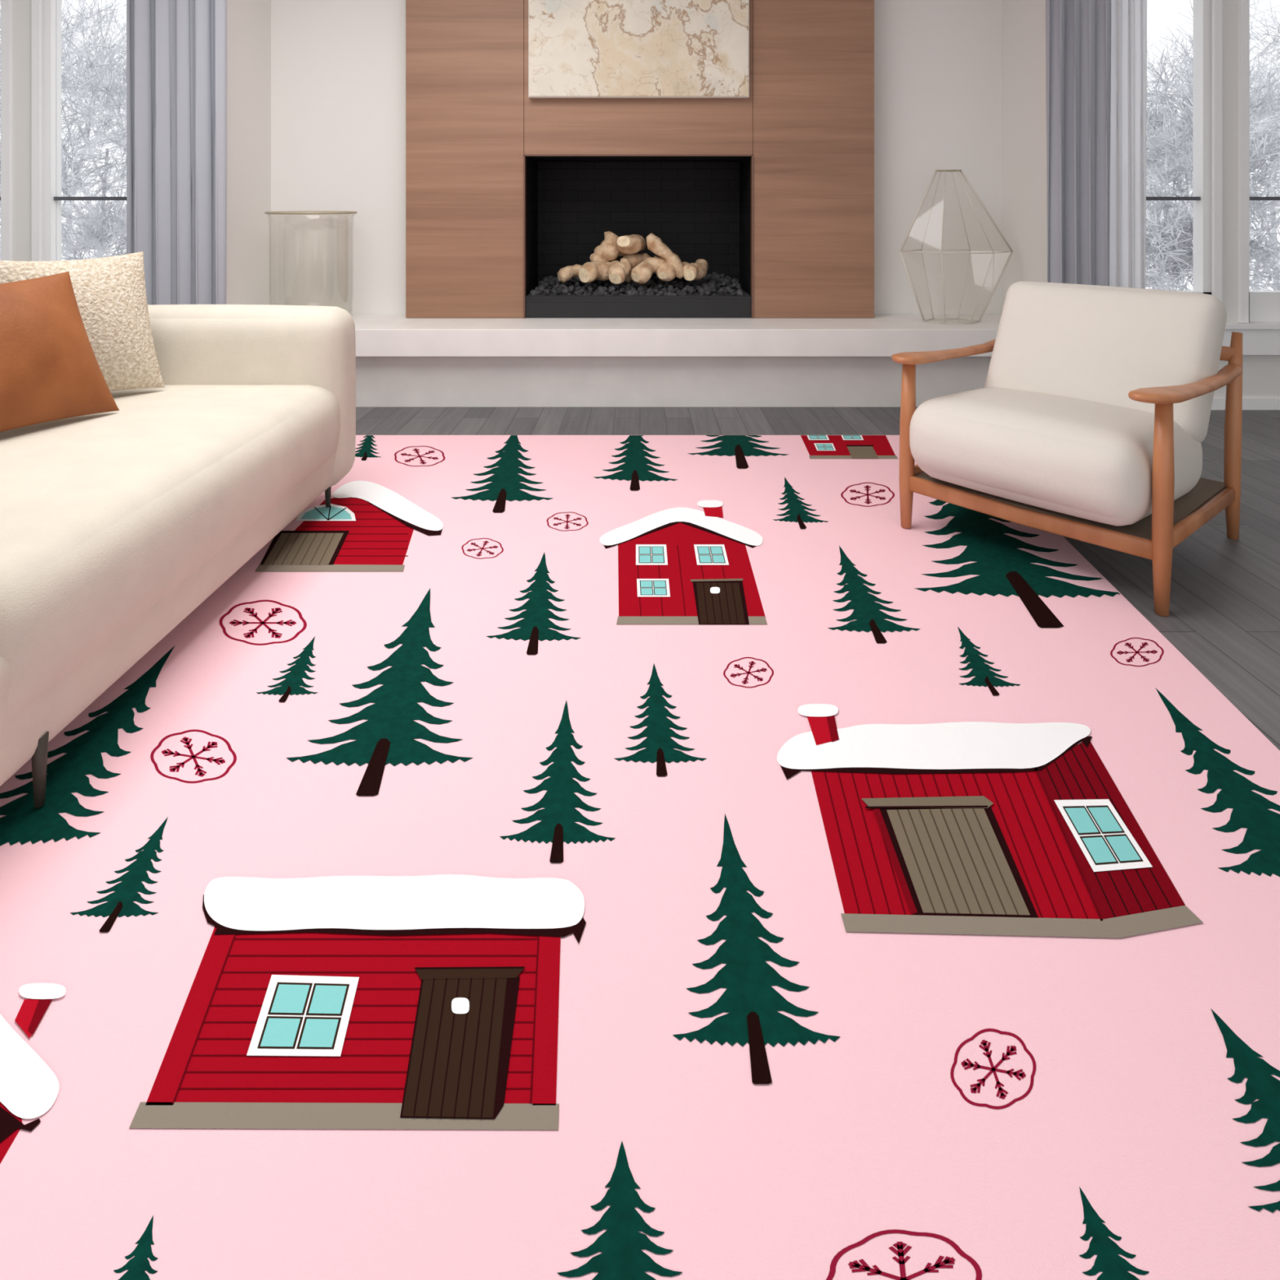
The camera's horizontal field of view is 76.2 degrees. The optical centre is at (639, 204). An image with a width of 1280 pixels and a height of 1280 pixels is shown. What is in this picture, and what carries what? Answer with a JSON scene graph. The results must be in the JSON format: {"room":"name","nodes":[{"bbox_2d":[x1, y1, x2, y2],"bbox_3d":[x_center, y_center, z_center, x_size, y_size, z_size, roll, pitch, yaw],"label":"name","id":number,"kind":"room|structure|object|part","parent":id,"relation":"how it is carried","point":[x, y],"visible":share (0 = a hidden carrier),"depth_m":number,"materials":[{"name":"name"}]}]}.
{"room":"living room","nodes":[
{"label":"living room","id":0,"kind":"room"},
{"bbox_2d":[12,0,1279,397],"bbox_3d":[0.000,-0.350,4.705,8.600,2.900,0.650,0,0,0],"label":"wall","id":1,"kind":"structure","parent":0,"point":[316,89],"depth_m":4.93,"materials":[{"name":"white paint"}]},
{"bbox_2d":[0,0,12,261],"bbox_3d":[-3.775,-0.458,4.370,0.810,2.185,0.020,0,0,0],"label":"window frame","id":2,"kind":"structure","parent":1,"relation":"attached to","point":[6,5],"depth_m":4.36,"materials":[{"name":"white"}]},
{"bbox_2d":[31,0,42,261],"bbox_3d":[-2.770,-0.458,4.370,0.960,2.185,0.020,0,0,0],"label":"window frame","id":3,"kind":"structure","parent":1,"relation":"attached to","point":[37,5],"depth_m":4.36,"materials":[{"name":"white"}]},
{"bbox_2d":[42,0,61,261],"bbox_3d":[-2.770,-0.432,4.440,0.900,2.135,0.080,0,0,0],"label":"frame","id":4,"kind":"object","parent":1,"relation":"attached to","point":[51,9],"visible":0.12,"depth_m":4.40,"materials":[{"name":"white"}]},
{"bbox_2d":[53,196,126,200],"bbox_3d":[-2.770,-0.030,4.440,0.810,0.020,0.040,0,0,0],"label":"rail","id":5,"kind":"object","parent":1,"relation":"attached to","point":[58,198],"visible":0.36,"depth_m":4.42,"materials":[{"name":"grey metal"}]},
{"bbox_2d":[126,0,226,305],"bbox_3d":[-2.415,-0.258,4.250,0.534,2.685,0.078,0,0,0],"label":"curtain","id":6,"kind":"object","parent":1,"relation":"hanging from","point":[176,50],"visible":0.59,"depth_m":4.25,"materials":[{"name":"grey fabric"}]},
{"bbox_2d":[1045,0,1111,285],"bbox_3d":[2.285,-0.258,4.249,0.334,2.685,0.071,0,0,0],"label":"curtain","id":7,"kind":"object","parent":1,"relation":"hanging from","point":[1078,32],"visible":0.69,"depth_m":4.25,"materials":[{"name":"grey fabric"}]},
{"bbox_2d":[1109,0,1146,288],"bbox_3d":[2.548,-0.258,4.269,0.209,2.685,0.046,0,0,0],"label":"sheer curtain","id":8,"kind":"object","parent":1,"relation":"hanging from","point":[1128,109],"visible":0.65,"depth_m":4.27,"materials":[{"name":"white fabric"}]},
{"bbox_2d":[1146,196,1200,200],"bbox_3d":[2.680,-0.030,4.440,0.710,0.020,0.040,0,0,0],"label":"rail","id":9,"kind":"object","parent":1,"relation":"attached to","point":[1148,198],"visible":0.36,"depth_m":4.42,"materials":[{"name":"grey metal"}]},
{"bbox_2d":[1173,0,1211,294],"bbox_3d":[2.680,-0.432,4.440,0.800,2.135,0.080,0,0,0],"label":"frame","id":10,"kind":"object","parent":1,"relation":"attached to","point":[1202,9],"visible":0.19,"depth_m":4.41,"materials":[{"name":"white"}]},
{"bbox_2d":[1211,0,1222,302],"bbox_3d":[2.680,-0.458,4.370,0.860,2.185,0.020,0,0,0],"label":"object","id":11,"kind":"structure","parent":1,"relation":"attached to","point":[1216,5],"depth_m":4.36,"materials":[{"name":"white"}]},
{"bbox_2d":[1238,0,1248,323],"bbox_3d":[3.695,-0.458,4.370,0.970,2.185,0.020,0,0,0],"label":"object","id":12,"kind":"structure","parent":1,"relation":"attached to","point":[1243,5],"depth_m":4.36,"materials":[{"name":"white"}]},
{"bbox_2d":[1211,397,1279,409],"bbox_3d":[0.000,1.070,4.371,8.600,0.060,0.018,0,0,0],"label":"baseboard","id":13,"kind":"structure","parent":1,"relation":"attached to","point":[1218,403],"depth_m":4.36,"materials":[{"name":"white paint"}]},
{"bbox_2d":[1222,323,1279,355],"bbox_3d":[3.243,0.719,4.345,2.114,0.162,0.070,0,0,0],"label":"trim","id":14,"kind":"structure","parent":1,"relation":"attached to","point":[1258,339],"depth_m":4.33,"materials":[{"name":"white paint"}]},
{"bbox_2d":[1248,0,1279,321],"bbox_3d":[3.695,-0.432,4.440,0.910,2.135,0.080,0,0,0],"label":"frame","id":15,"kind":"object","parent":1,"relation":"attached to","point":[1264,305],"visible":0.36,"depth_m":4.40,"materials":[{"name":"white"}]},
{"bbox_2d":[1249,196,1279,200],"bbox_3d":[3.695,-0.030,4.440,0.820,0.020,0.040,0,0,0],"label":"rail","id":16,"kind":"object","parent":1,"relation":"attached to","point":[1251,198],"visible":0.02,"depth_m":4.42,"materials":[{"name":"grey metal"}]},
{"bbox_2d":[355,407,1279,751],"bbox_3d":[0.000,1.150,1.650,8.600,0.100,7.700,0,0,0],"label":"floor","id":17,"kind":"structure","parent":0,"point":[1224,618],"depth_m":2.85,"materials":[{"name":"grey wood"}]},
{"bbox_2d":[0,435,1279,1279],"bbox_3d":[-0.194,1.093,2.186,3.412,0.013,3.332,0,0,0],"label":"area rug","id":18,"kind":"object","parent":17,"relation":"on","point":[540,857],"visible":0.98,"depth_m":1.27,"materials":[{"name":"pink carpet"}]},
{"bbox_2d":[0,304,355,808],"bbox_3d":[-1.631,0.733,2.095,1.178,0.733,1.980,0,0,0],"label":"sofa","id":19,"kind":"object","parent":18,"relation":"on","point":[116,526],"visible":0.73,"depth_m":1.98,"materials":[{"name":"fabric"}]},
{"bbox_3d":[-1.085,1.023,1.475,0.028,0.126,0.027,0,0,0],"label":"leg","id":20,"kind":"part","parent":19,"relation":"part of","materials":[{"name":"grey"}]},
{"bbox_2d":[0,271,119,432],"bbox_3d":[-1.710,0.404,2.189,0.208,0.407,0.522,0,0,21],"label":"throw pillow","id":21,"kind":"object","parent":19,"relation":"on","point":[50,370],"visible":1,"depth_m":2.23,"materials":[{"name":"brown leather"}]},
{"bbox_2d":[0,251,164,391],"bbox_3d":[-1.764,0.385,2.573,0.195,0.450,0.458,0,0,43],"label":"throw pillow","id":22,"kind":"object","parent":19,"relation":"on","point":[110,292],"visible":0.61,"depth_m":2.59,"materials":[{"name":"beige fabric"}]},
{"bbox_3d":[-1.525,0.784,2.118,0.966,0.344,1.565,0,0,0],"label":"seat","id":23,"kind":"part","parent":19,"relation":"part of","materials":[{"name":"fabric"}]},
{"bbox_3d":[-1.575,0.694,2.955,1.062,0.656,0.260,0,0,0],"label":"arm","id":24,"kind":"part","parent":19,"relation":"part of","materials":[{"name":"fabric"}]},
{"bbox_3d":[-1.120,1.023,2.930,0.028,0.126,0.027,0,0,0],"label":"leg","id":25,"kind":"part","parent":19,"relation":"part of","materials":[{"name":"grey"}]},
{"bbox_2d":[350,314,1001,407],"bbox_3d":[-0.021,0.882,4.635,4.411,0.433,0.589,0,0,0],"label":"raised hearth","id":26,"kind":"object","parent":17,"relation":"on","point":[402,361],"visible":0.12,"depth_m":4.42,"materials":[{"name":"stone"}]},
{"bbox_2d":[405,0,874,318],"bbox_3d":[0.000,-0.567,5.076,2.732,2.462,0.648,0,0,0],"label":"fireplace","id":27,"kind":"object","parent":26,"relation":"on","point":[507,189],"visible":0.8,"depth_m":4.76,"materials":[{"name":"brown wood"}]},
{"bbox_3d":[-1.022,-0.567,4.844,0.688,2.462,0.168,0,0,0],"label":"panel","id":28,"kind":"part","parent":27,"relation":"part of","materials":[{"name":"brown wood"}]},
{"bbox_2d":[557,231,708,284],"bbox_3d":[-0.041,0.334,5.021,0.932,0.332,0.408,0,0,0],"label":"logs","id":29,"kind":"object","parent":27,"relation":"on","point":[638,268],"visible":0.99,"depth_m":4.92,"materials":[{"name":"beige wood"}]},
{"bbox_3d":[-0.009,-1.042,4.845,1.333,1.512,0.167,0,0,0],"label":"panel","id":30,"kind":"part","parent":27,"relation":"part of","materials":[{"name":"brown wood"}]},
{"bbox_3d":[-0.009,0.187,4.776,1.341,0.954,0.048,0,0,0],"label":"opening trim","id":31,"kind":"part","parent":27,"relation":"part of","materials":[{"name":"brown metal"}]},
{"bbox_2d":[528,0,749,97],"bbox_3d":[-0.007,-1.095,4.729,1.272,0.958,0.058,0,0,0],"label":"painting","id":32,"kind":"object","parent":27,"relation":"attached to","point":[577,48],"visible":1,"depth_m":4.70,"materials":[{"name":"fabric"}]},
{"bbox_3d":[1.012,-0.567,4.844,0.707,2.462,0.168,0,0,0],"label":"panel","id":33,"kind":"part","parent":27,"relation":"part of","materials":[{"name":"brown wood"}]},
{"bbox_2d":[899,169,1013,324],"bbox_3d":[1.790,0.235,4.620,0.644,0.857,0.326,0,0,0],"label":"glass vase","id":34,"kind":"object","parent":26,"relation":"on","point":[1011,251],"visible":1,"depth_m":4.62,"materials":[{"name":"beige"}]},
{"bbox_2d":[891,280,1242,616],"bbox_3d":[1.406,0.694,2.703,0.935,0.812,0.845,0,0,-42],"label":"wooden armchair","id":35,"kind":"object","parent":17,"relation":"on","point":[1089,421],"visible":1,"depth_m":2.56,"materials":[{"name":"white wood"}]},
{"bbox_3d":[0.903,0.810,2.757,0.061,0.552,0.052,0,0,-42],"label":"leg","id":36,"kind":"part","parent":35,"relation":"part of","materials":[{"name":"brown wood"}]},
{"bbox_3d":[1.173,0.932,3.000,0.746,0.083,0.024,0,0,-42],"label":"rail","id":37,"kind":"part","parent":35,"relation":"part of","materials":[{"name":"brown wood"}]},
{"bbox_3d":[1.166,0.536,2.977,0.875,0.070,0.116,0,0,-42],"label":"arm","id":38,"kind":"part","parent":35,"relation":"part of","materials":[{"name":"brown wood"}]},
{"bbox_3d":[1.148,0.938,2.470,0.024,0.058,0.753,0,0,-42],"label":"rail","id":39,"kind":"part","parent":35,"relation":"part of","materials":[{"name":"brown wood"}]},
{"bbox_2d":[909,386,1202,525],"bbox_3d":[1.334,0.782,2.638,0.740,0.309,0.697,0,0,-42],"label":"seat cushion","id":40,"kind":"object","parent":35,"relation":"on","point":[1033,455],"depth_m":2.43,"materials":[{"name":"beige fabric"}]},
{"bbox_2d":[984,280,1226,443],"bbox_3d":[1.589,0.530,2.836,0.328,0.484,0.706,0,0,-42],"label":"cushion","id":41,"kind":"object","parent":35,"relation":"on","point":[1091,343],"depth_m":2.72,"materials":[{"name":"beige fabric"}]},
{"bbox_3d":[1.408,0.817,2.197,0.061,0.565,0.052,0,0,-42],"label":"leg","id":42,"kind":"part","parent":35,"relation":"part of","materials":[{"name":"brown wood"}]},
{"bbox_3d":[1.654,0.536,2.436,0.875,0.070,0.116,0,0,-42],"label":"arm","id":43,"kind":"part","parent":35,"relation":"part of","materials":[{"name":"brown wood"}]},
{"bbox_3d":[1.677,0.932,2.441,0.746,0.083,0.024,0,0,-42],"label":"rail","id":44,"kind":"part","parent":35,"relation":"part of","materials":[{"name":"brown wood"}]},
{"bbox_3d":[1.724,0.500,2.990,0.022,0.048,0.753,0,0,-42],"label":"rail","id":45,"kind":"part","parent":35,"relation":"part of","materials":[{"name":"brown wood"}]},
{"bbox_3d":[1.968,0.763,2.703,0.102,0.674,0.048,0,0,-42],"label":"leg","id":46,"kind":"part","parent":35,"relation":"part of","materials":[{"name":"brown wood"}]},
{"label":"outside","id":47,"kind":"structure","parent":0,"visible":0},
{"bbox_2d":[61,237,1279,290],"bbox_3d":[0.000,1.650,23.000,50.000,0.100,34.000,0,0,0],"label":"snowy ground","id":48,"kind":"structure","parent":47,"point":[1190,287],"depth_m":19.40,"materials":[{"name":"white snow"}]},
{"bbox_2d":[0,115,94,229],"bbox_3d":[-7.188,0.239,8.117,2.478,2.725,3.406,0,0,-16],"label":"tree","id":49,"kind":"object","parent":48,"relation":"on","point":[68,177],"visible":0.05,"depth_m":9.35,"materials":[{"name":"white plant"}]},
{"bbox_2d":[0,0,126,255],"bbox_3d":[-7.077,-0.603,10.536,3.347,4.414,4.433,0,0,-32],"label":"tree","id":50,"kind":"object","parent":48,"relation":"on","point":[88,60],"visible":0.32,"depth_m":9.77,"materials":[{"name":"white plant"}]},
{"bbox_2d":[0,191,126,260],"bbox_3d":[-5.089,0.710,8.016,1.830,1.782,2.340,0,0,-18],"label":"tree","id":51,"kind":"object","parent":48,"relation":"on","point":[98,237],"visible":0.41,"depth_m":7.49,"materials":[{"name":"white plant"}]},
{"bbox_2d":[0,0,126,260],"bbox_3d":[-10.408,-1.442,13.661,5.088,6.085,5.934,0,0,-9],"label":"tree","id":52,"kind":"object","parent":48,"relation":"on","point":[105,10],"visible":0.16,"depth_m":14.17,"materials":[{"name":"white plant"}]},
{"bbox_2d":[0,84,126,257],"bbox_3d":[-7.262,0.012,9.716,2.132,3.182,3.281,0,0,19],"label":"tree","id":53,"kind":"object","parent":48,"relation":"on","point":[77,167],"visible":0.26,"depth_m":10.09,"materials":[{"name":"white plant"}]},
{"bbox_2d":[0,21,126,260],"bbox_3d":[-10.642,-0.819,13.290,6.228,4.845,4.220,0,0,-45],"label":"tree","id":54,"kind":"object","parent":48,"relation":"on","point":[63,21],"visible":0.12,"depth_m":13.82,"materials":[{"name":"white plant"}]},
{"bbox_2d":[61,4,126,250],"bbox_3d":[-7.041,-0.853,12.750,3.972,4.911,5.050,0,0,-34],"label":"tree","id":55,"kind":"object","parent":48,"relation":"on","point":[98,95],"visible":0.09,"depth_m":11.73,"materials":[{"name":"white plant"}]},
{"bbox_2d":[61,79,126,257],"bbox_3d":[-5.362,0.114,9.639,3.568,3.661,2.630,0,0,36],"label":"tree","id":56,"kind":"object","parent":48,"relation":"on","point":[102,105],"visible":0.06,"depth_m":9.05,"materials":[{"name":"white plant"}]},
{"bbox_2d":[1145,93,1279,290],"bbox_3d":[5.718,0.226,8.514,2.339,2.926,3.364,0,0,-45],"label":"tree","id":57,"kind":"object","parent":48,"relation":"on","point":[1254,157],"visible":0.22,"depth_m":8.33,"materials":[{"name":"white plant"}]},
{"bbox_2d":[1145,36,1279,248],"bbox_3d":[5.851,-0.299,10.213,3.732,3.801,3.325,0,0,-45],"label":"tree","id":58,"kind":"object","parent":48,"relation":"on","point":[1163,99],"visible":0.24,"depth_m":9.99,"materials":[{"name":"white plant"}]},
{"bbox_2d":[1145,182,1279,290],"bbox_3d":[5.285,0.683,8.143,1.851,1.835,1.597,0,0,-19],"label":"tree","id":59,"kind":"object","parent":48,"relation":"on","point":[1153,223],"visible":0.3,"depth_m":7.90,"materials":[{"name":"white plant"}]},
{"bbox_2d":[1145,169,1279,290],"bbox_3d":[6.275,0.610,7.965,2.914,1.984,1.952,0,0,34],"label":"tree","id":60,"kind":"object","parent":48,"relation":"on","point":[1257,235],"visible":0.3,"depth_m":8.11,"materials":[{"name":"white plant"}]},
{"bbox_2d":[1146,25,1279,290],"bbox_3d":[6.967,-0.156,9.347,3.456,3.516,4.316,0,0,14],"label":"tree","id":61,"kind":"object","parent":48,"relation":"on","point":[1277,117],"visible":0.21,"depth_m":8.85,"materials":[{"name":"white plant"}]},
{"bbox_2d":[1146,47,1279,289],"bbox_3d":[7.653,-0.445,11.709,4.201,4.093,5.556,0,0,-4],"label":"tree","id":62,"kind":"object","parent":48,"relation":"on","point":[1162,65],"visible":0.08,"depth_m":10.46,"materials":[{"name":"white plant"}]},
{"bbox_2d":[1146,0,1279,169],"bbox_3d":[9.502,-1.121,13.694,6.618,5.443,5.439,0,0,41],"label":"tree","id":63,"kind":"object","parent":48,"relation":"on","point":[1190,37],"visible":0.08,"depth_m":13.64,"materials":[{"name":"white plant"}]},
{"bbox_2d":[1147,0,1279,290],"bbox_3d":[10.125,-0.751,12.737,4.484,4.708,6.092,0,0,-27],"label":"tree","id":64,"kind":"object","parent":48,"relation":"on","point":[1273,230],"visible":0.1,"depth_m":12.66,"materials":[{"name":"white plant"}]}
]}

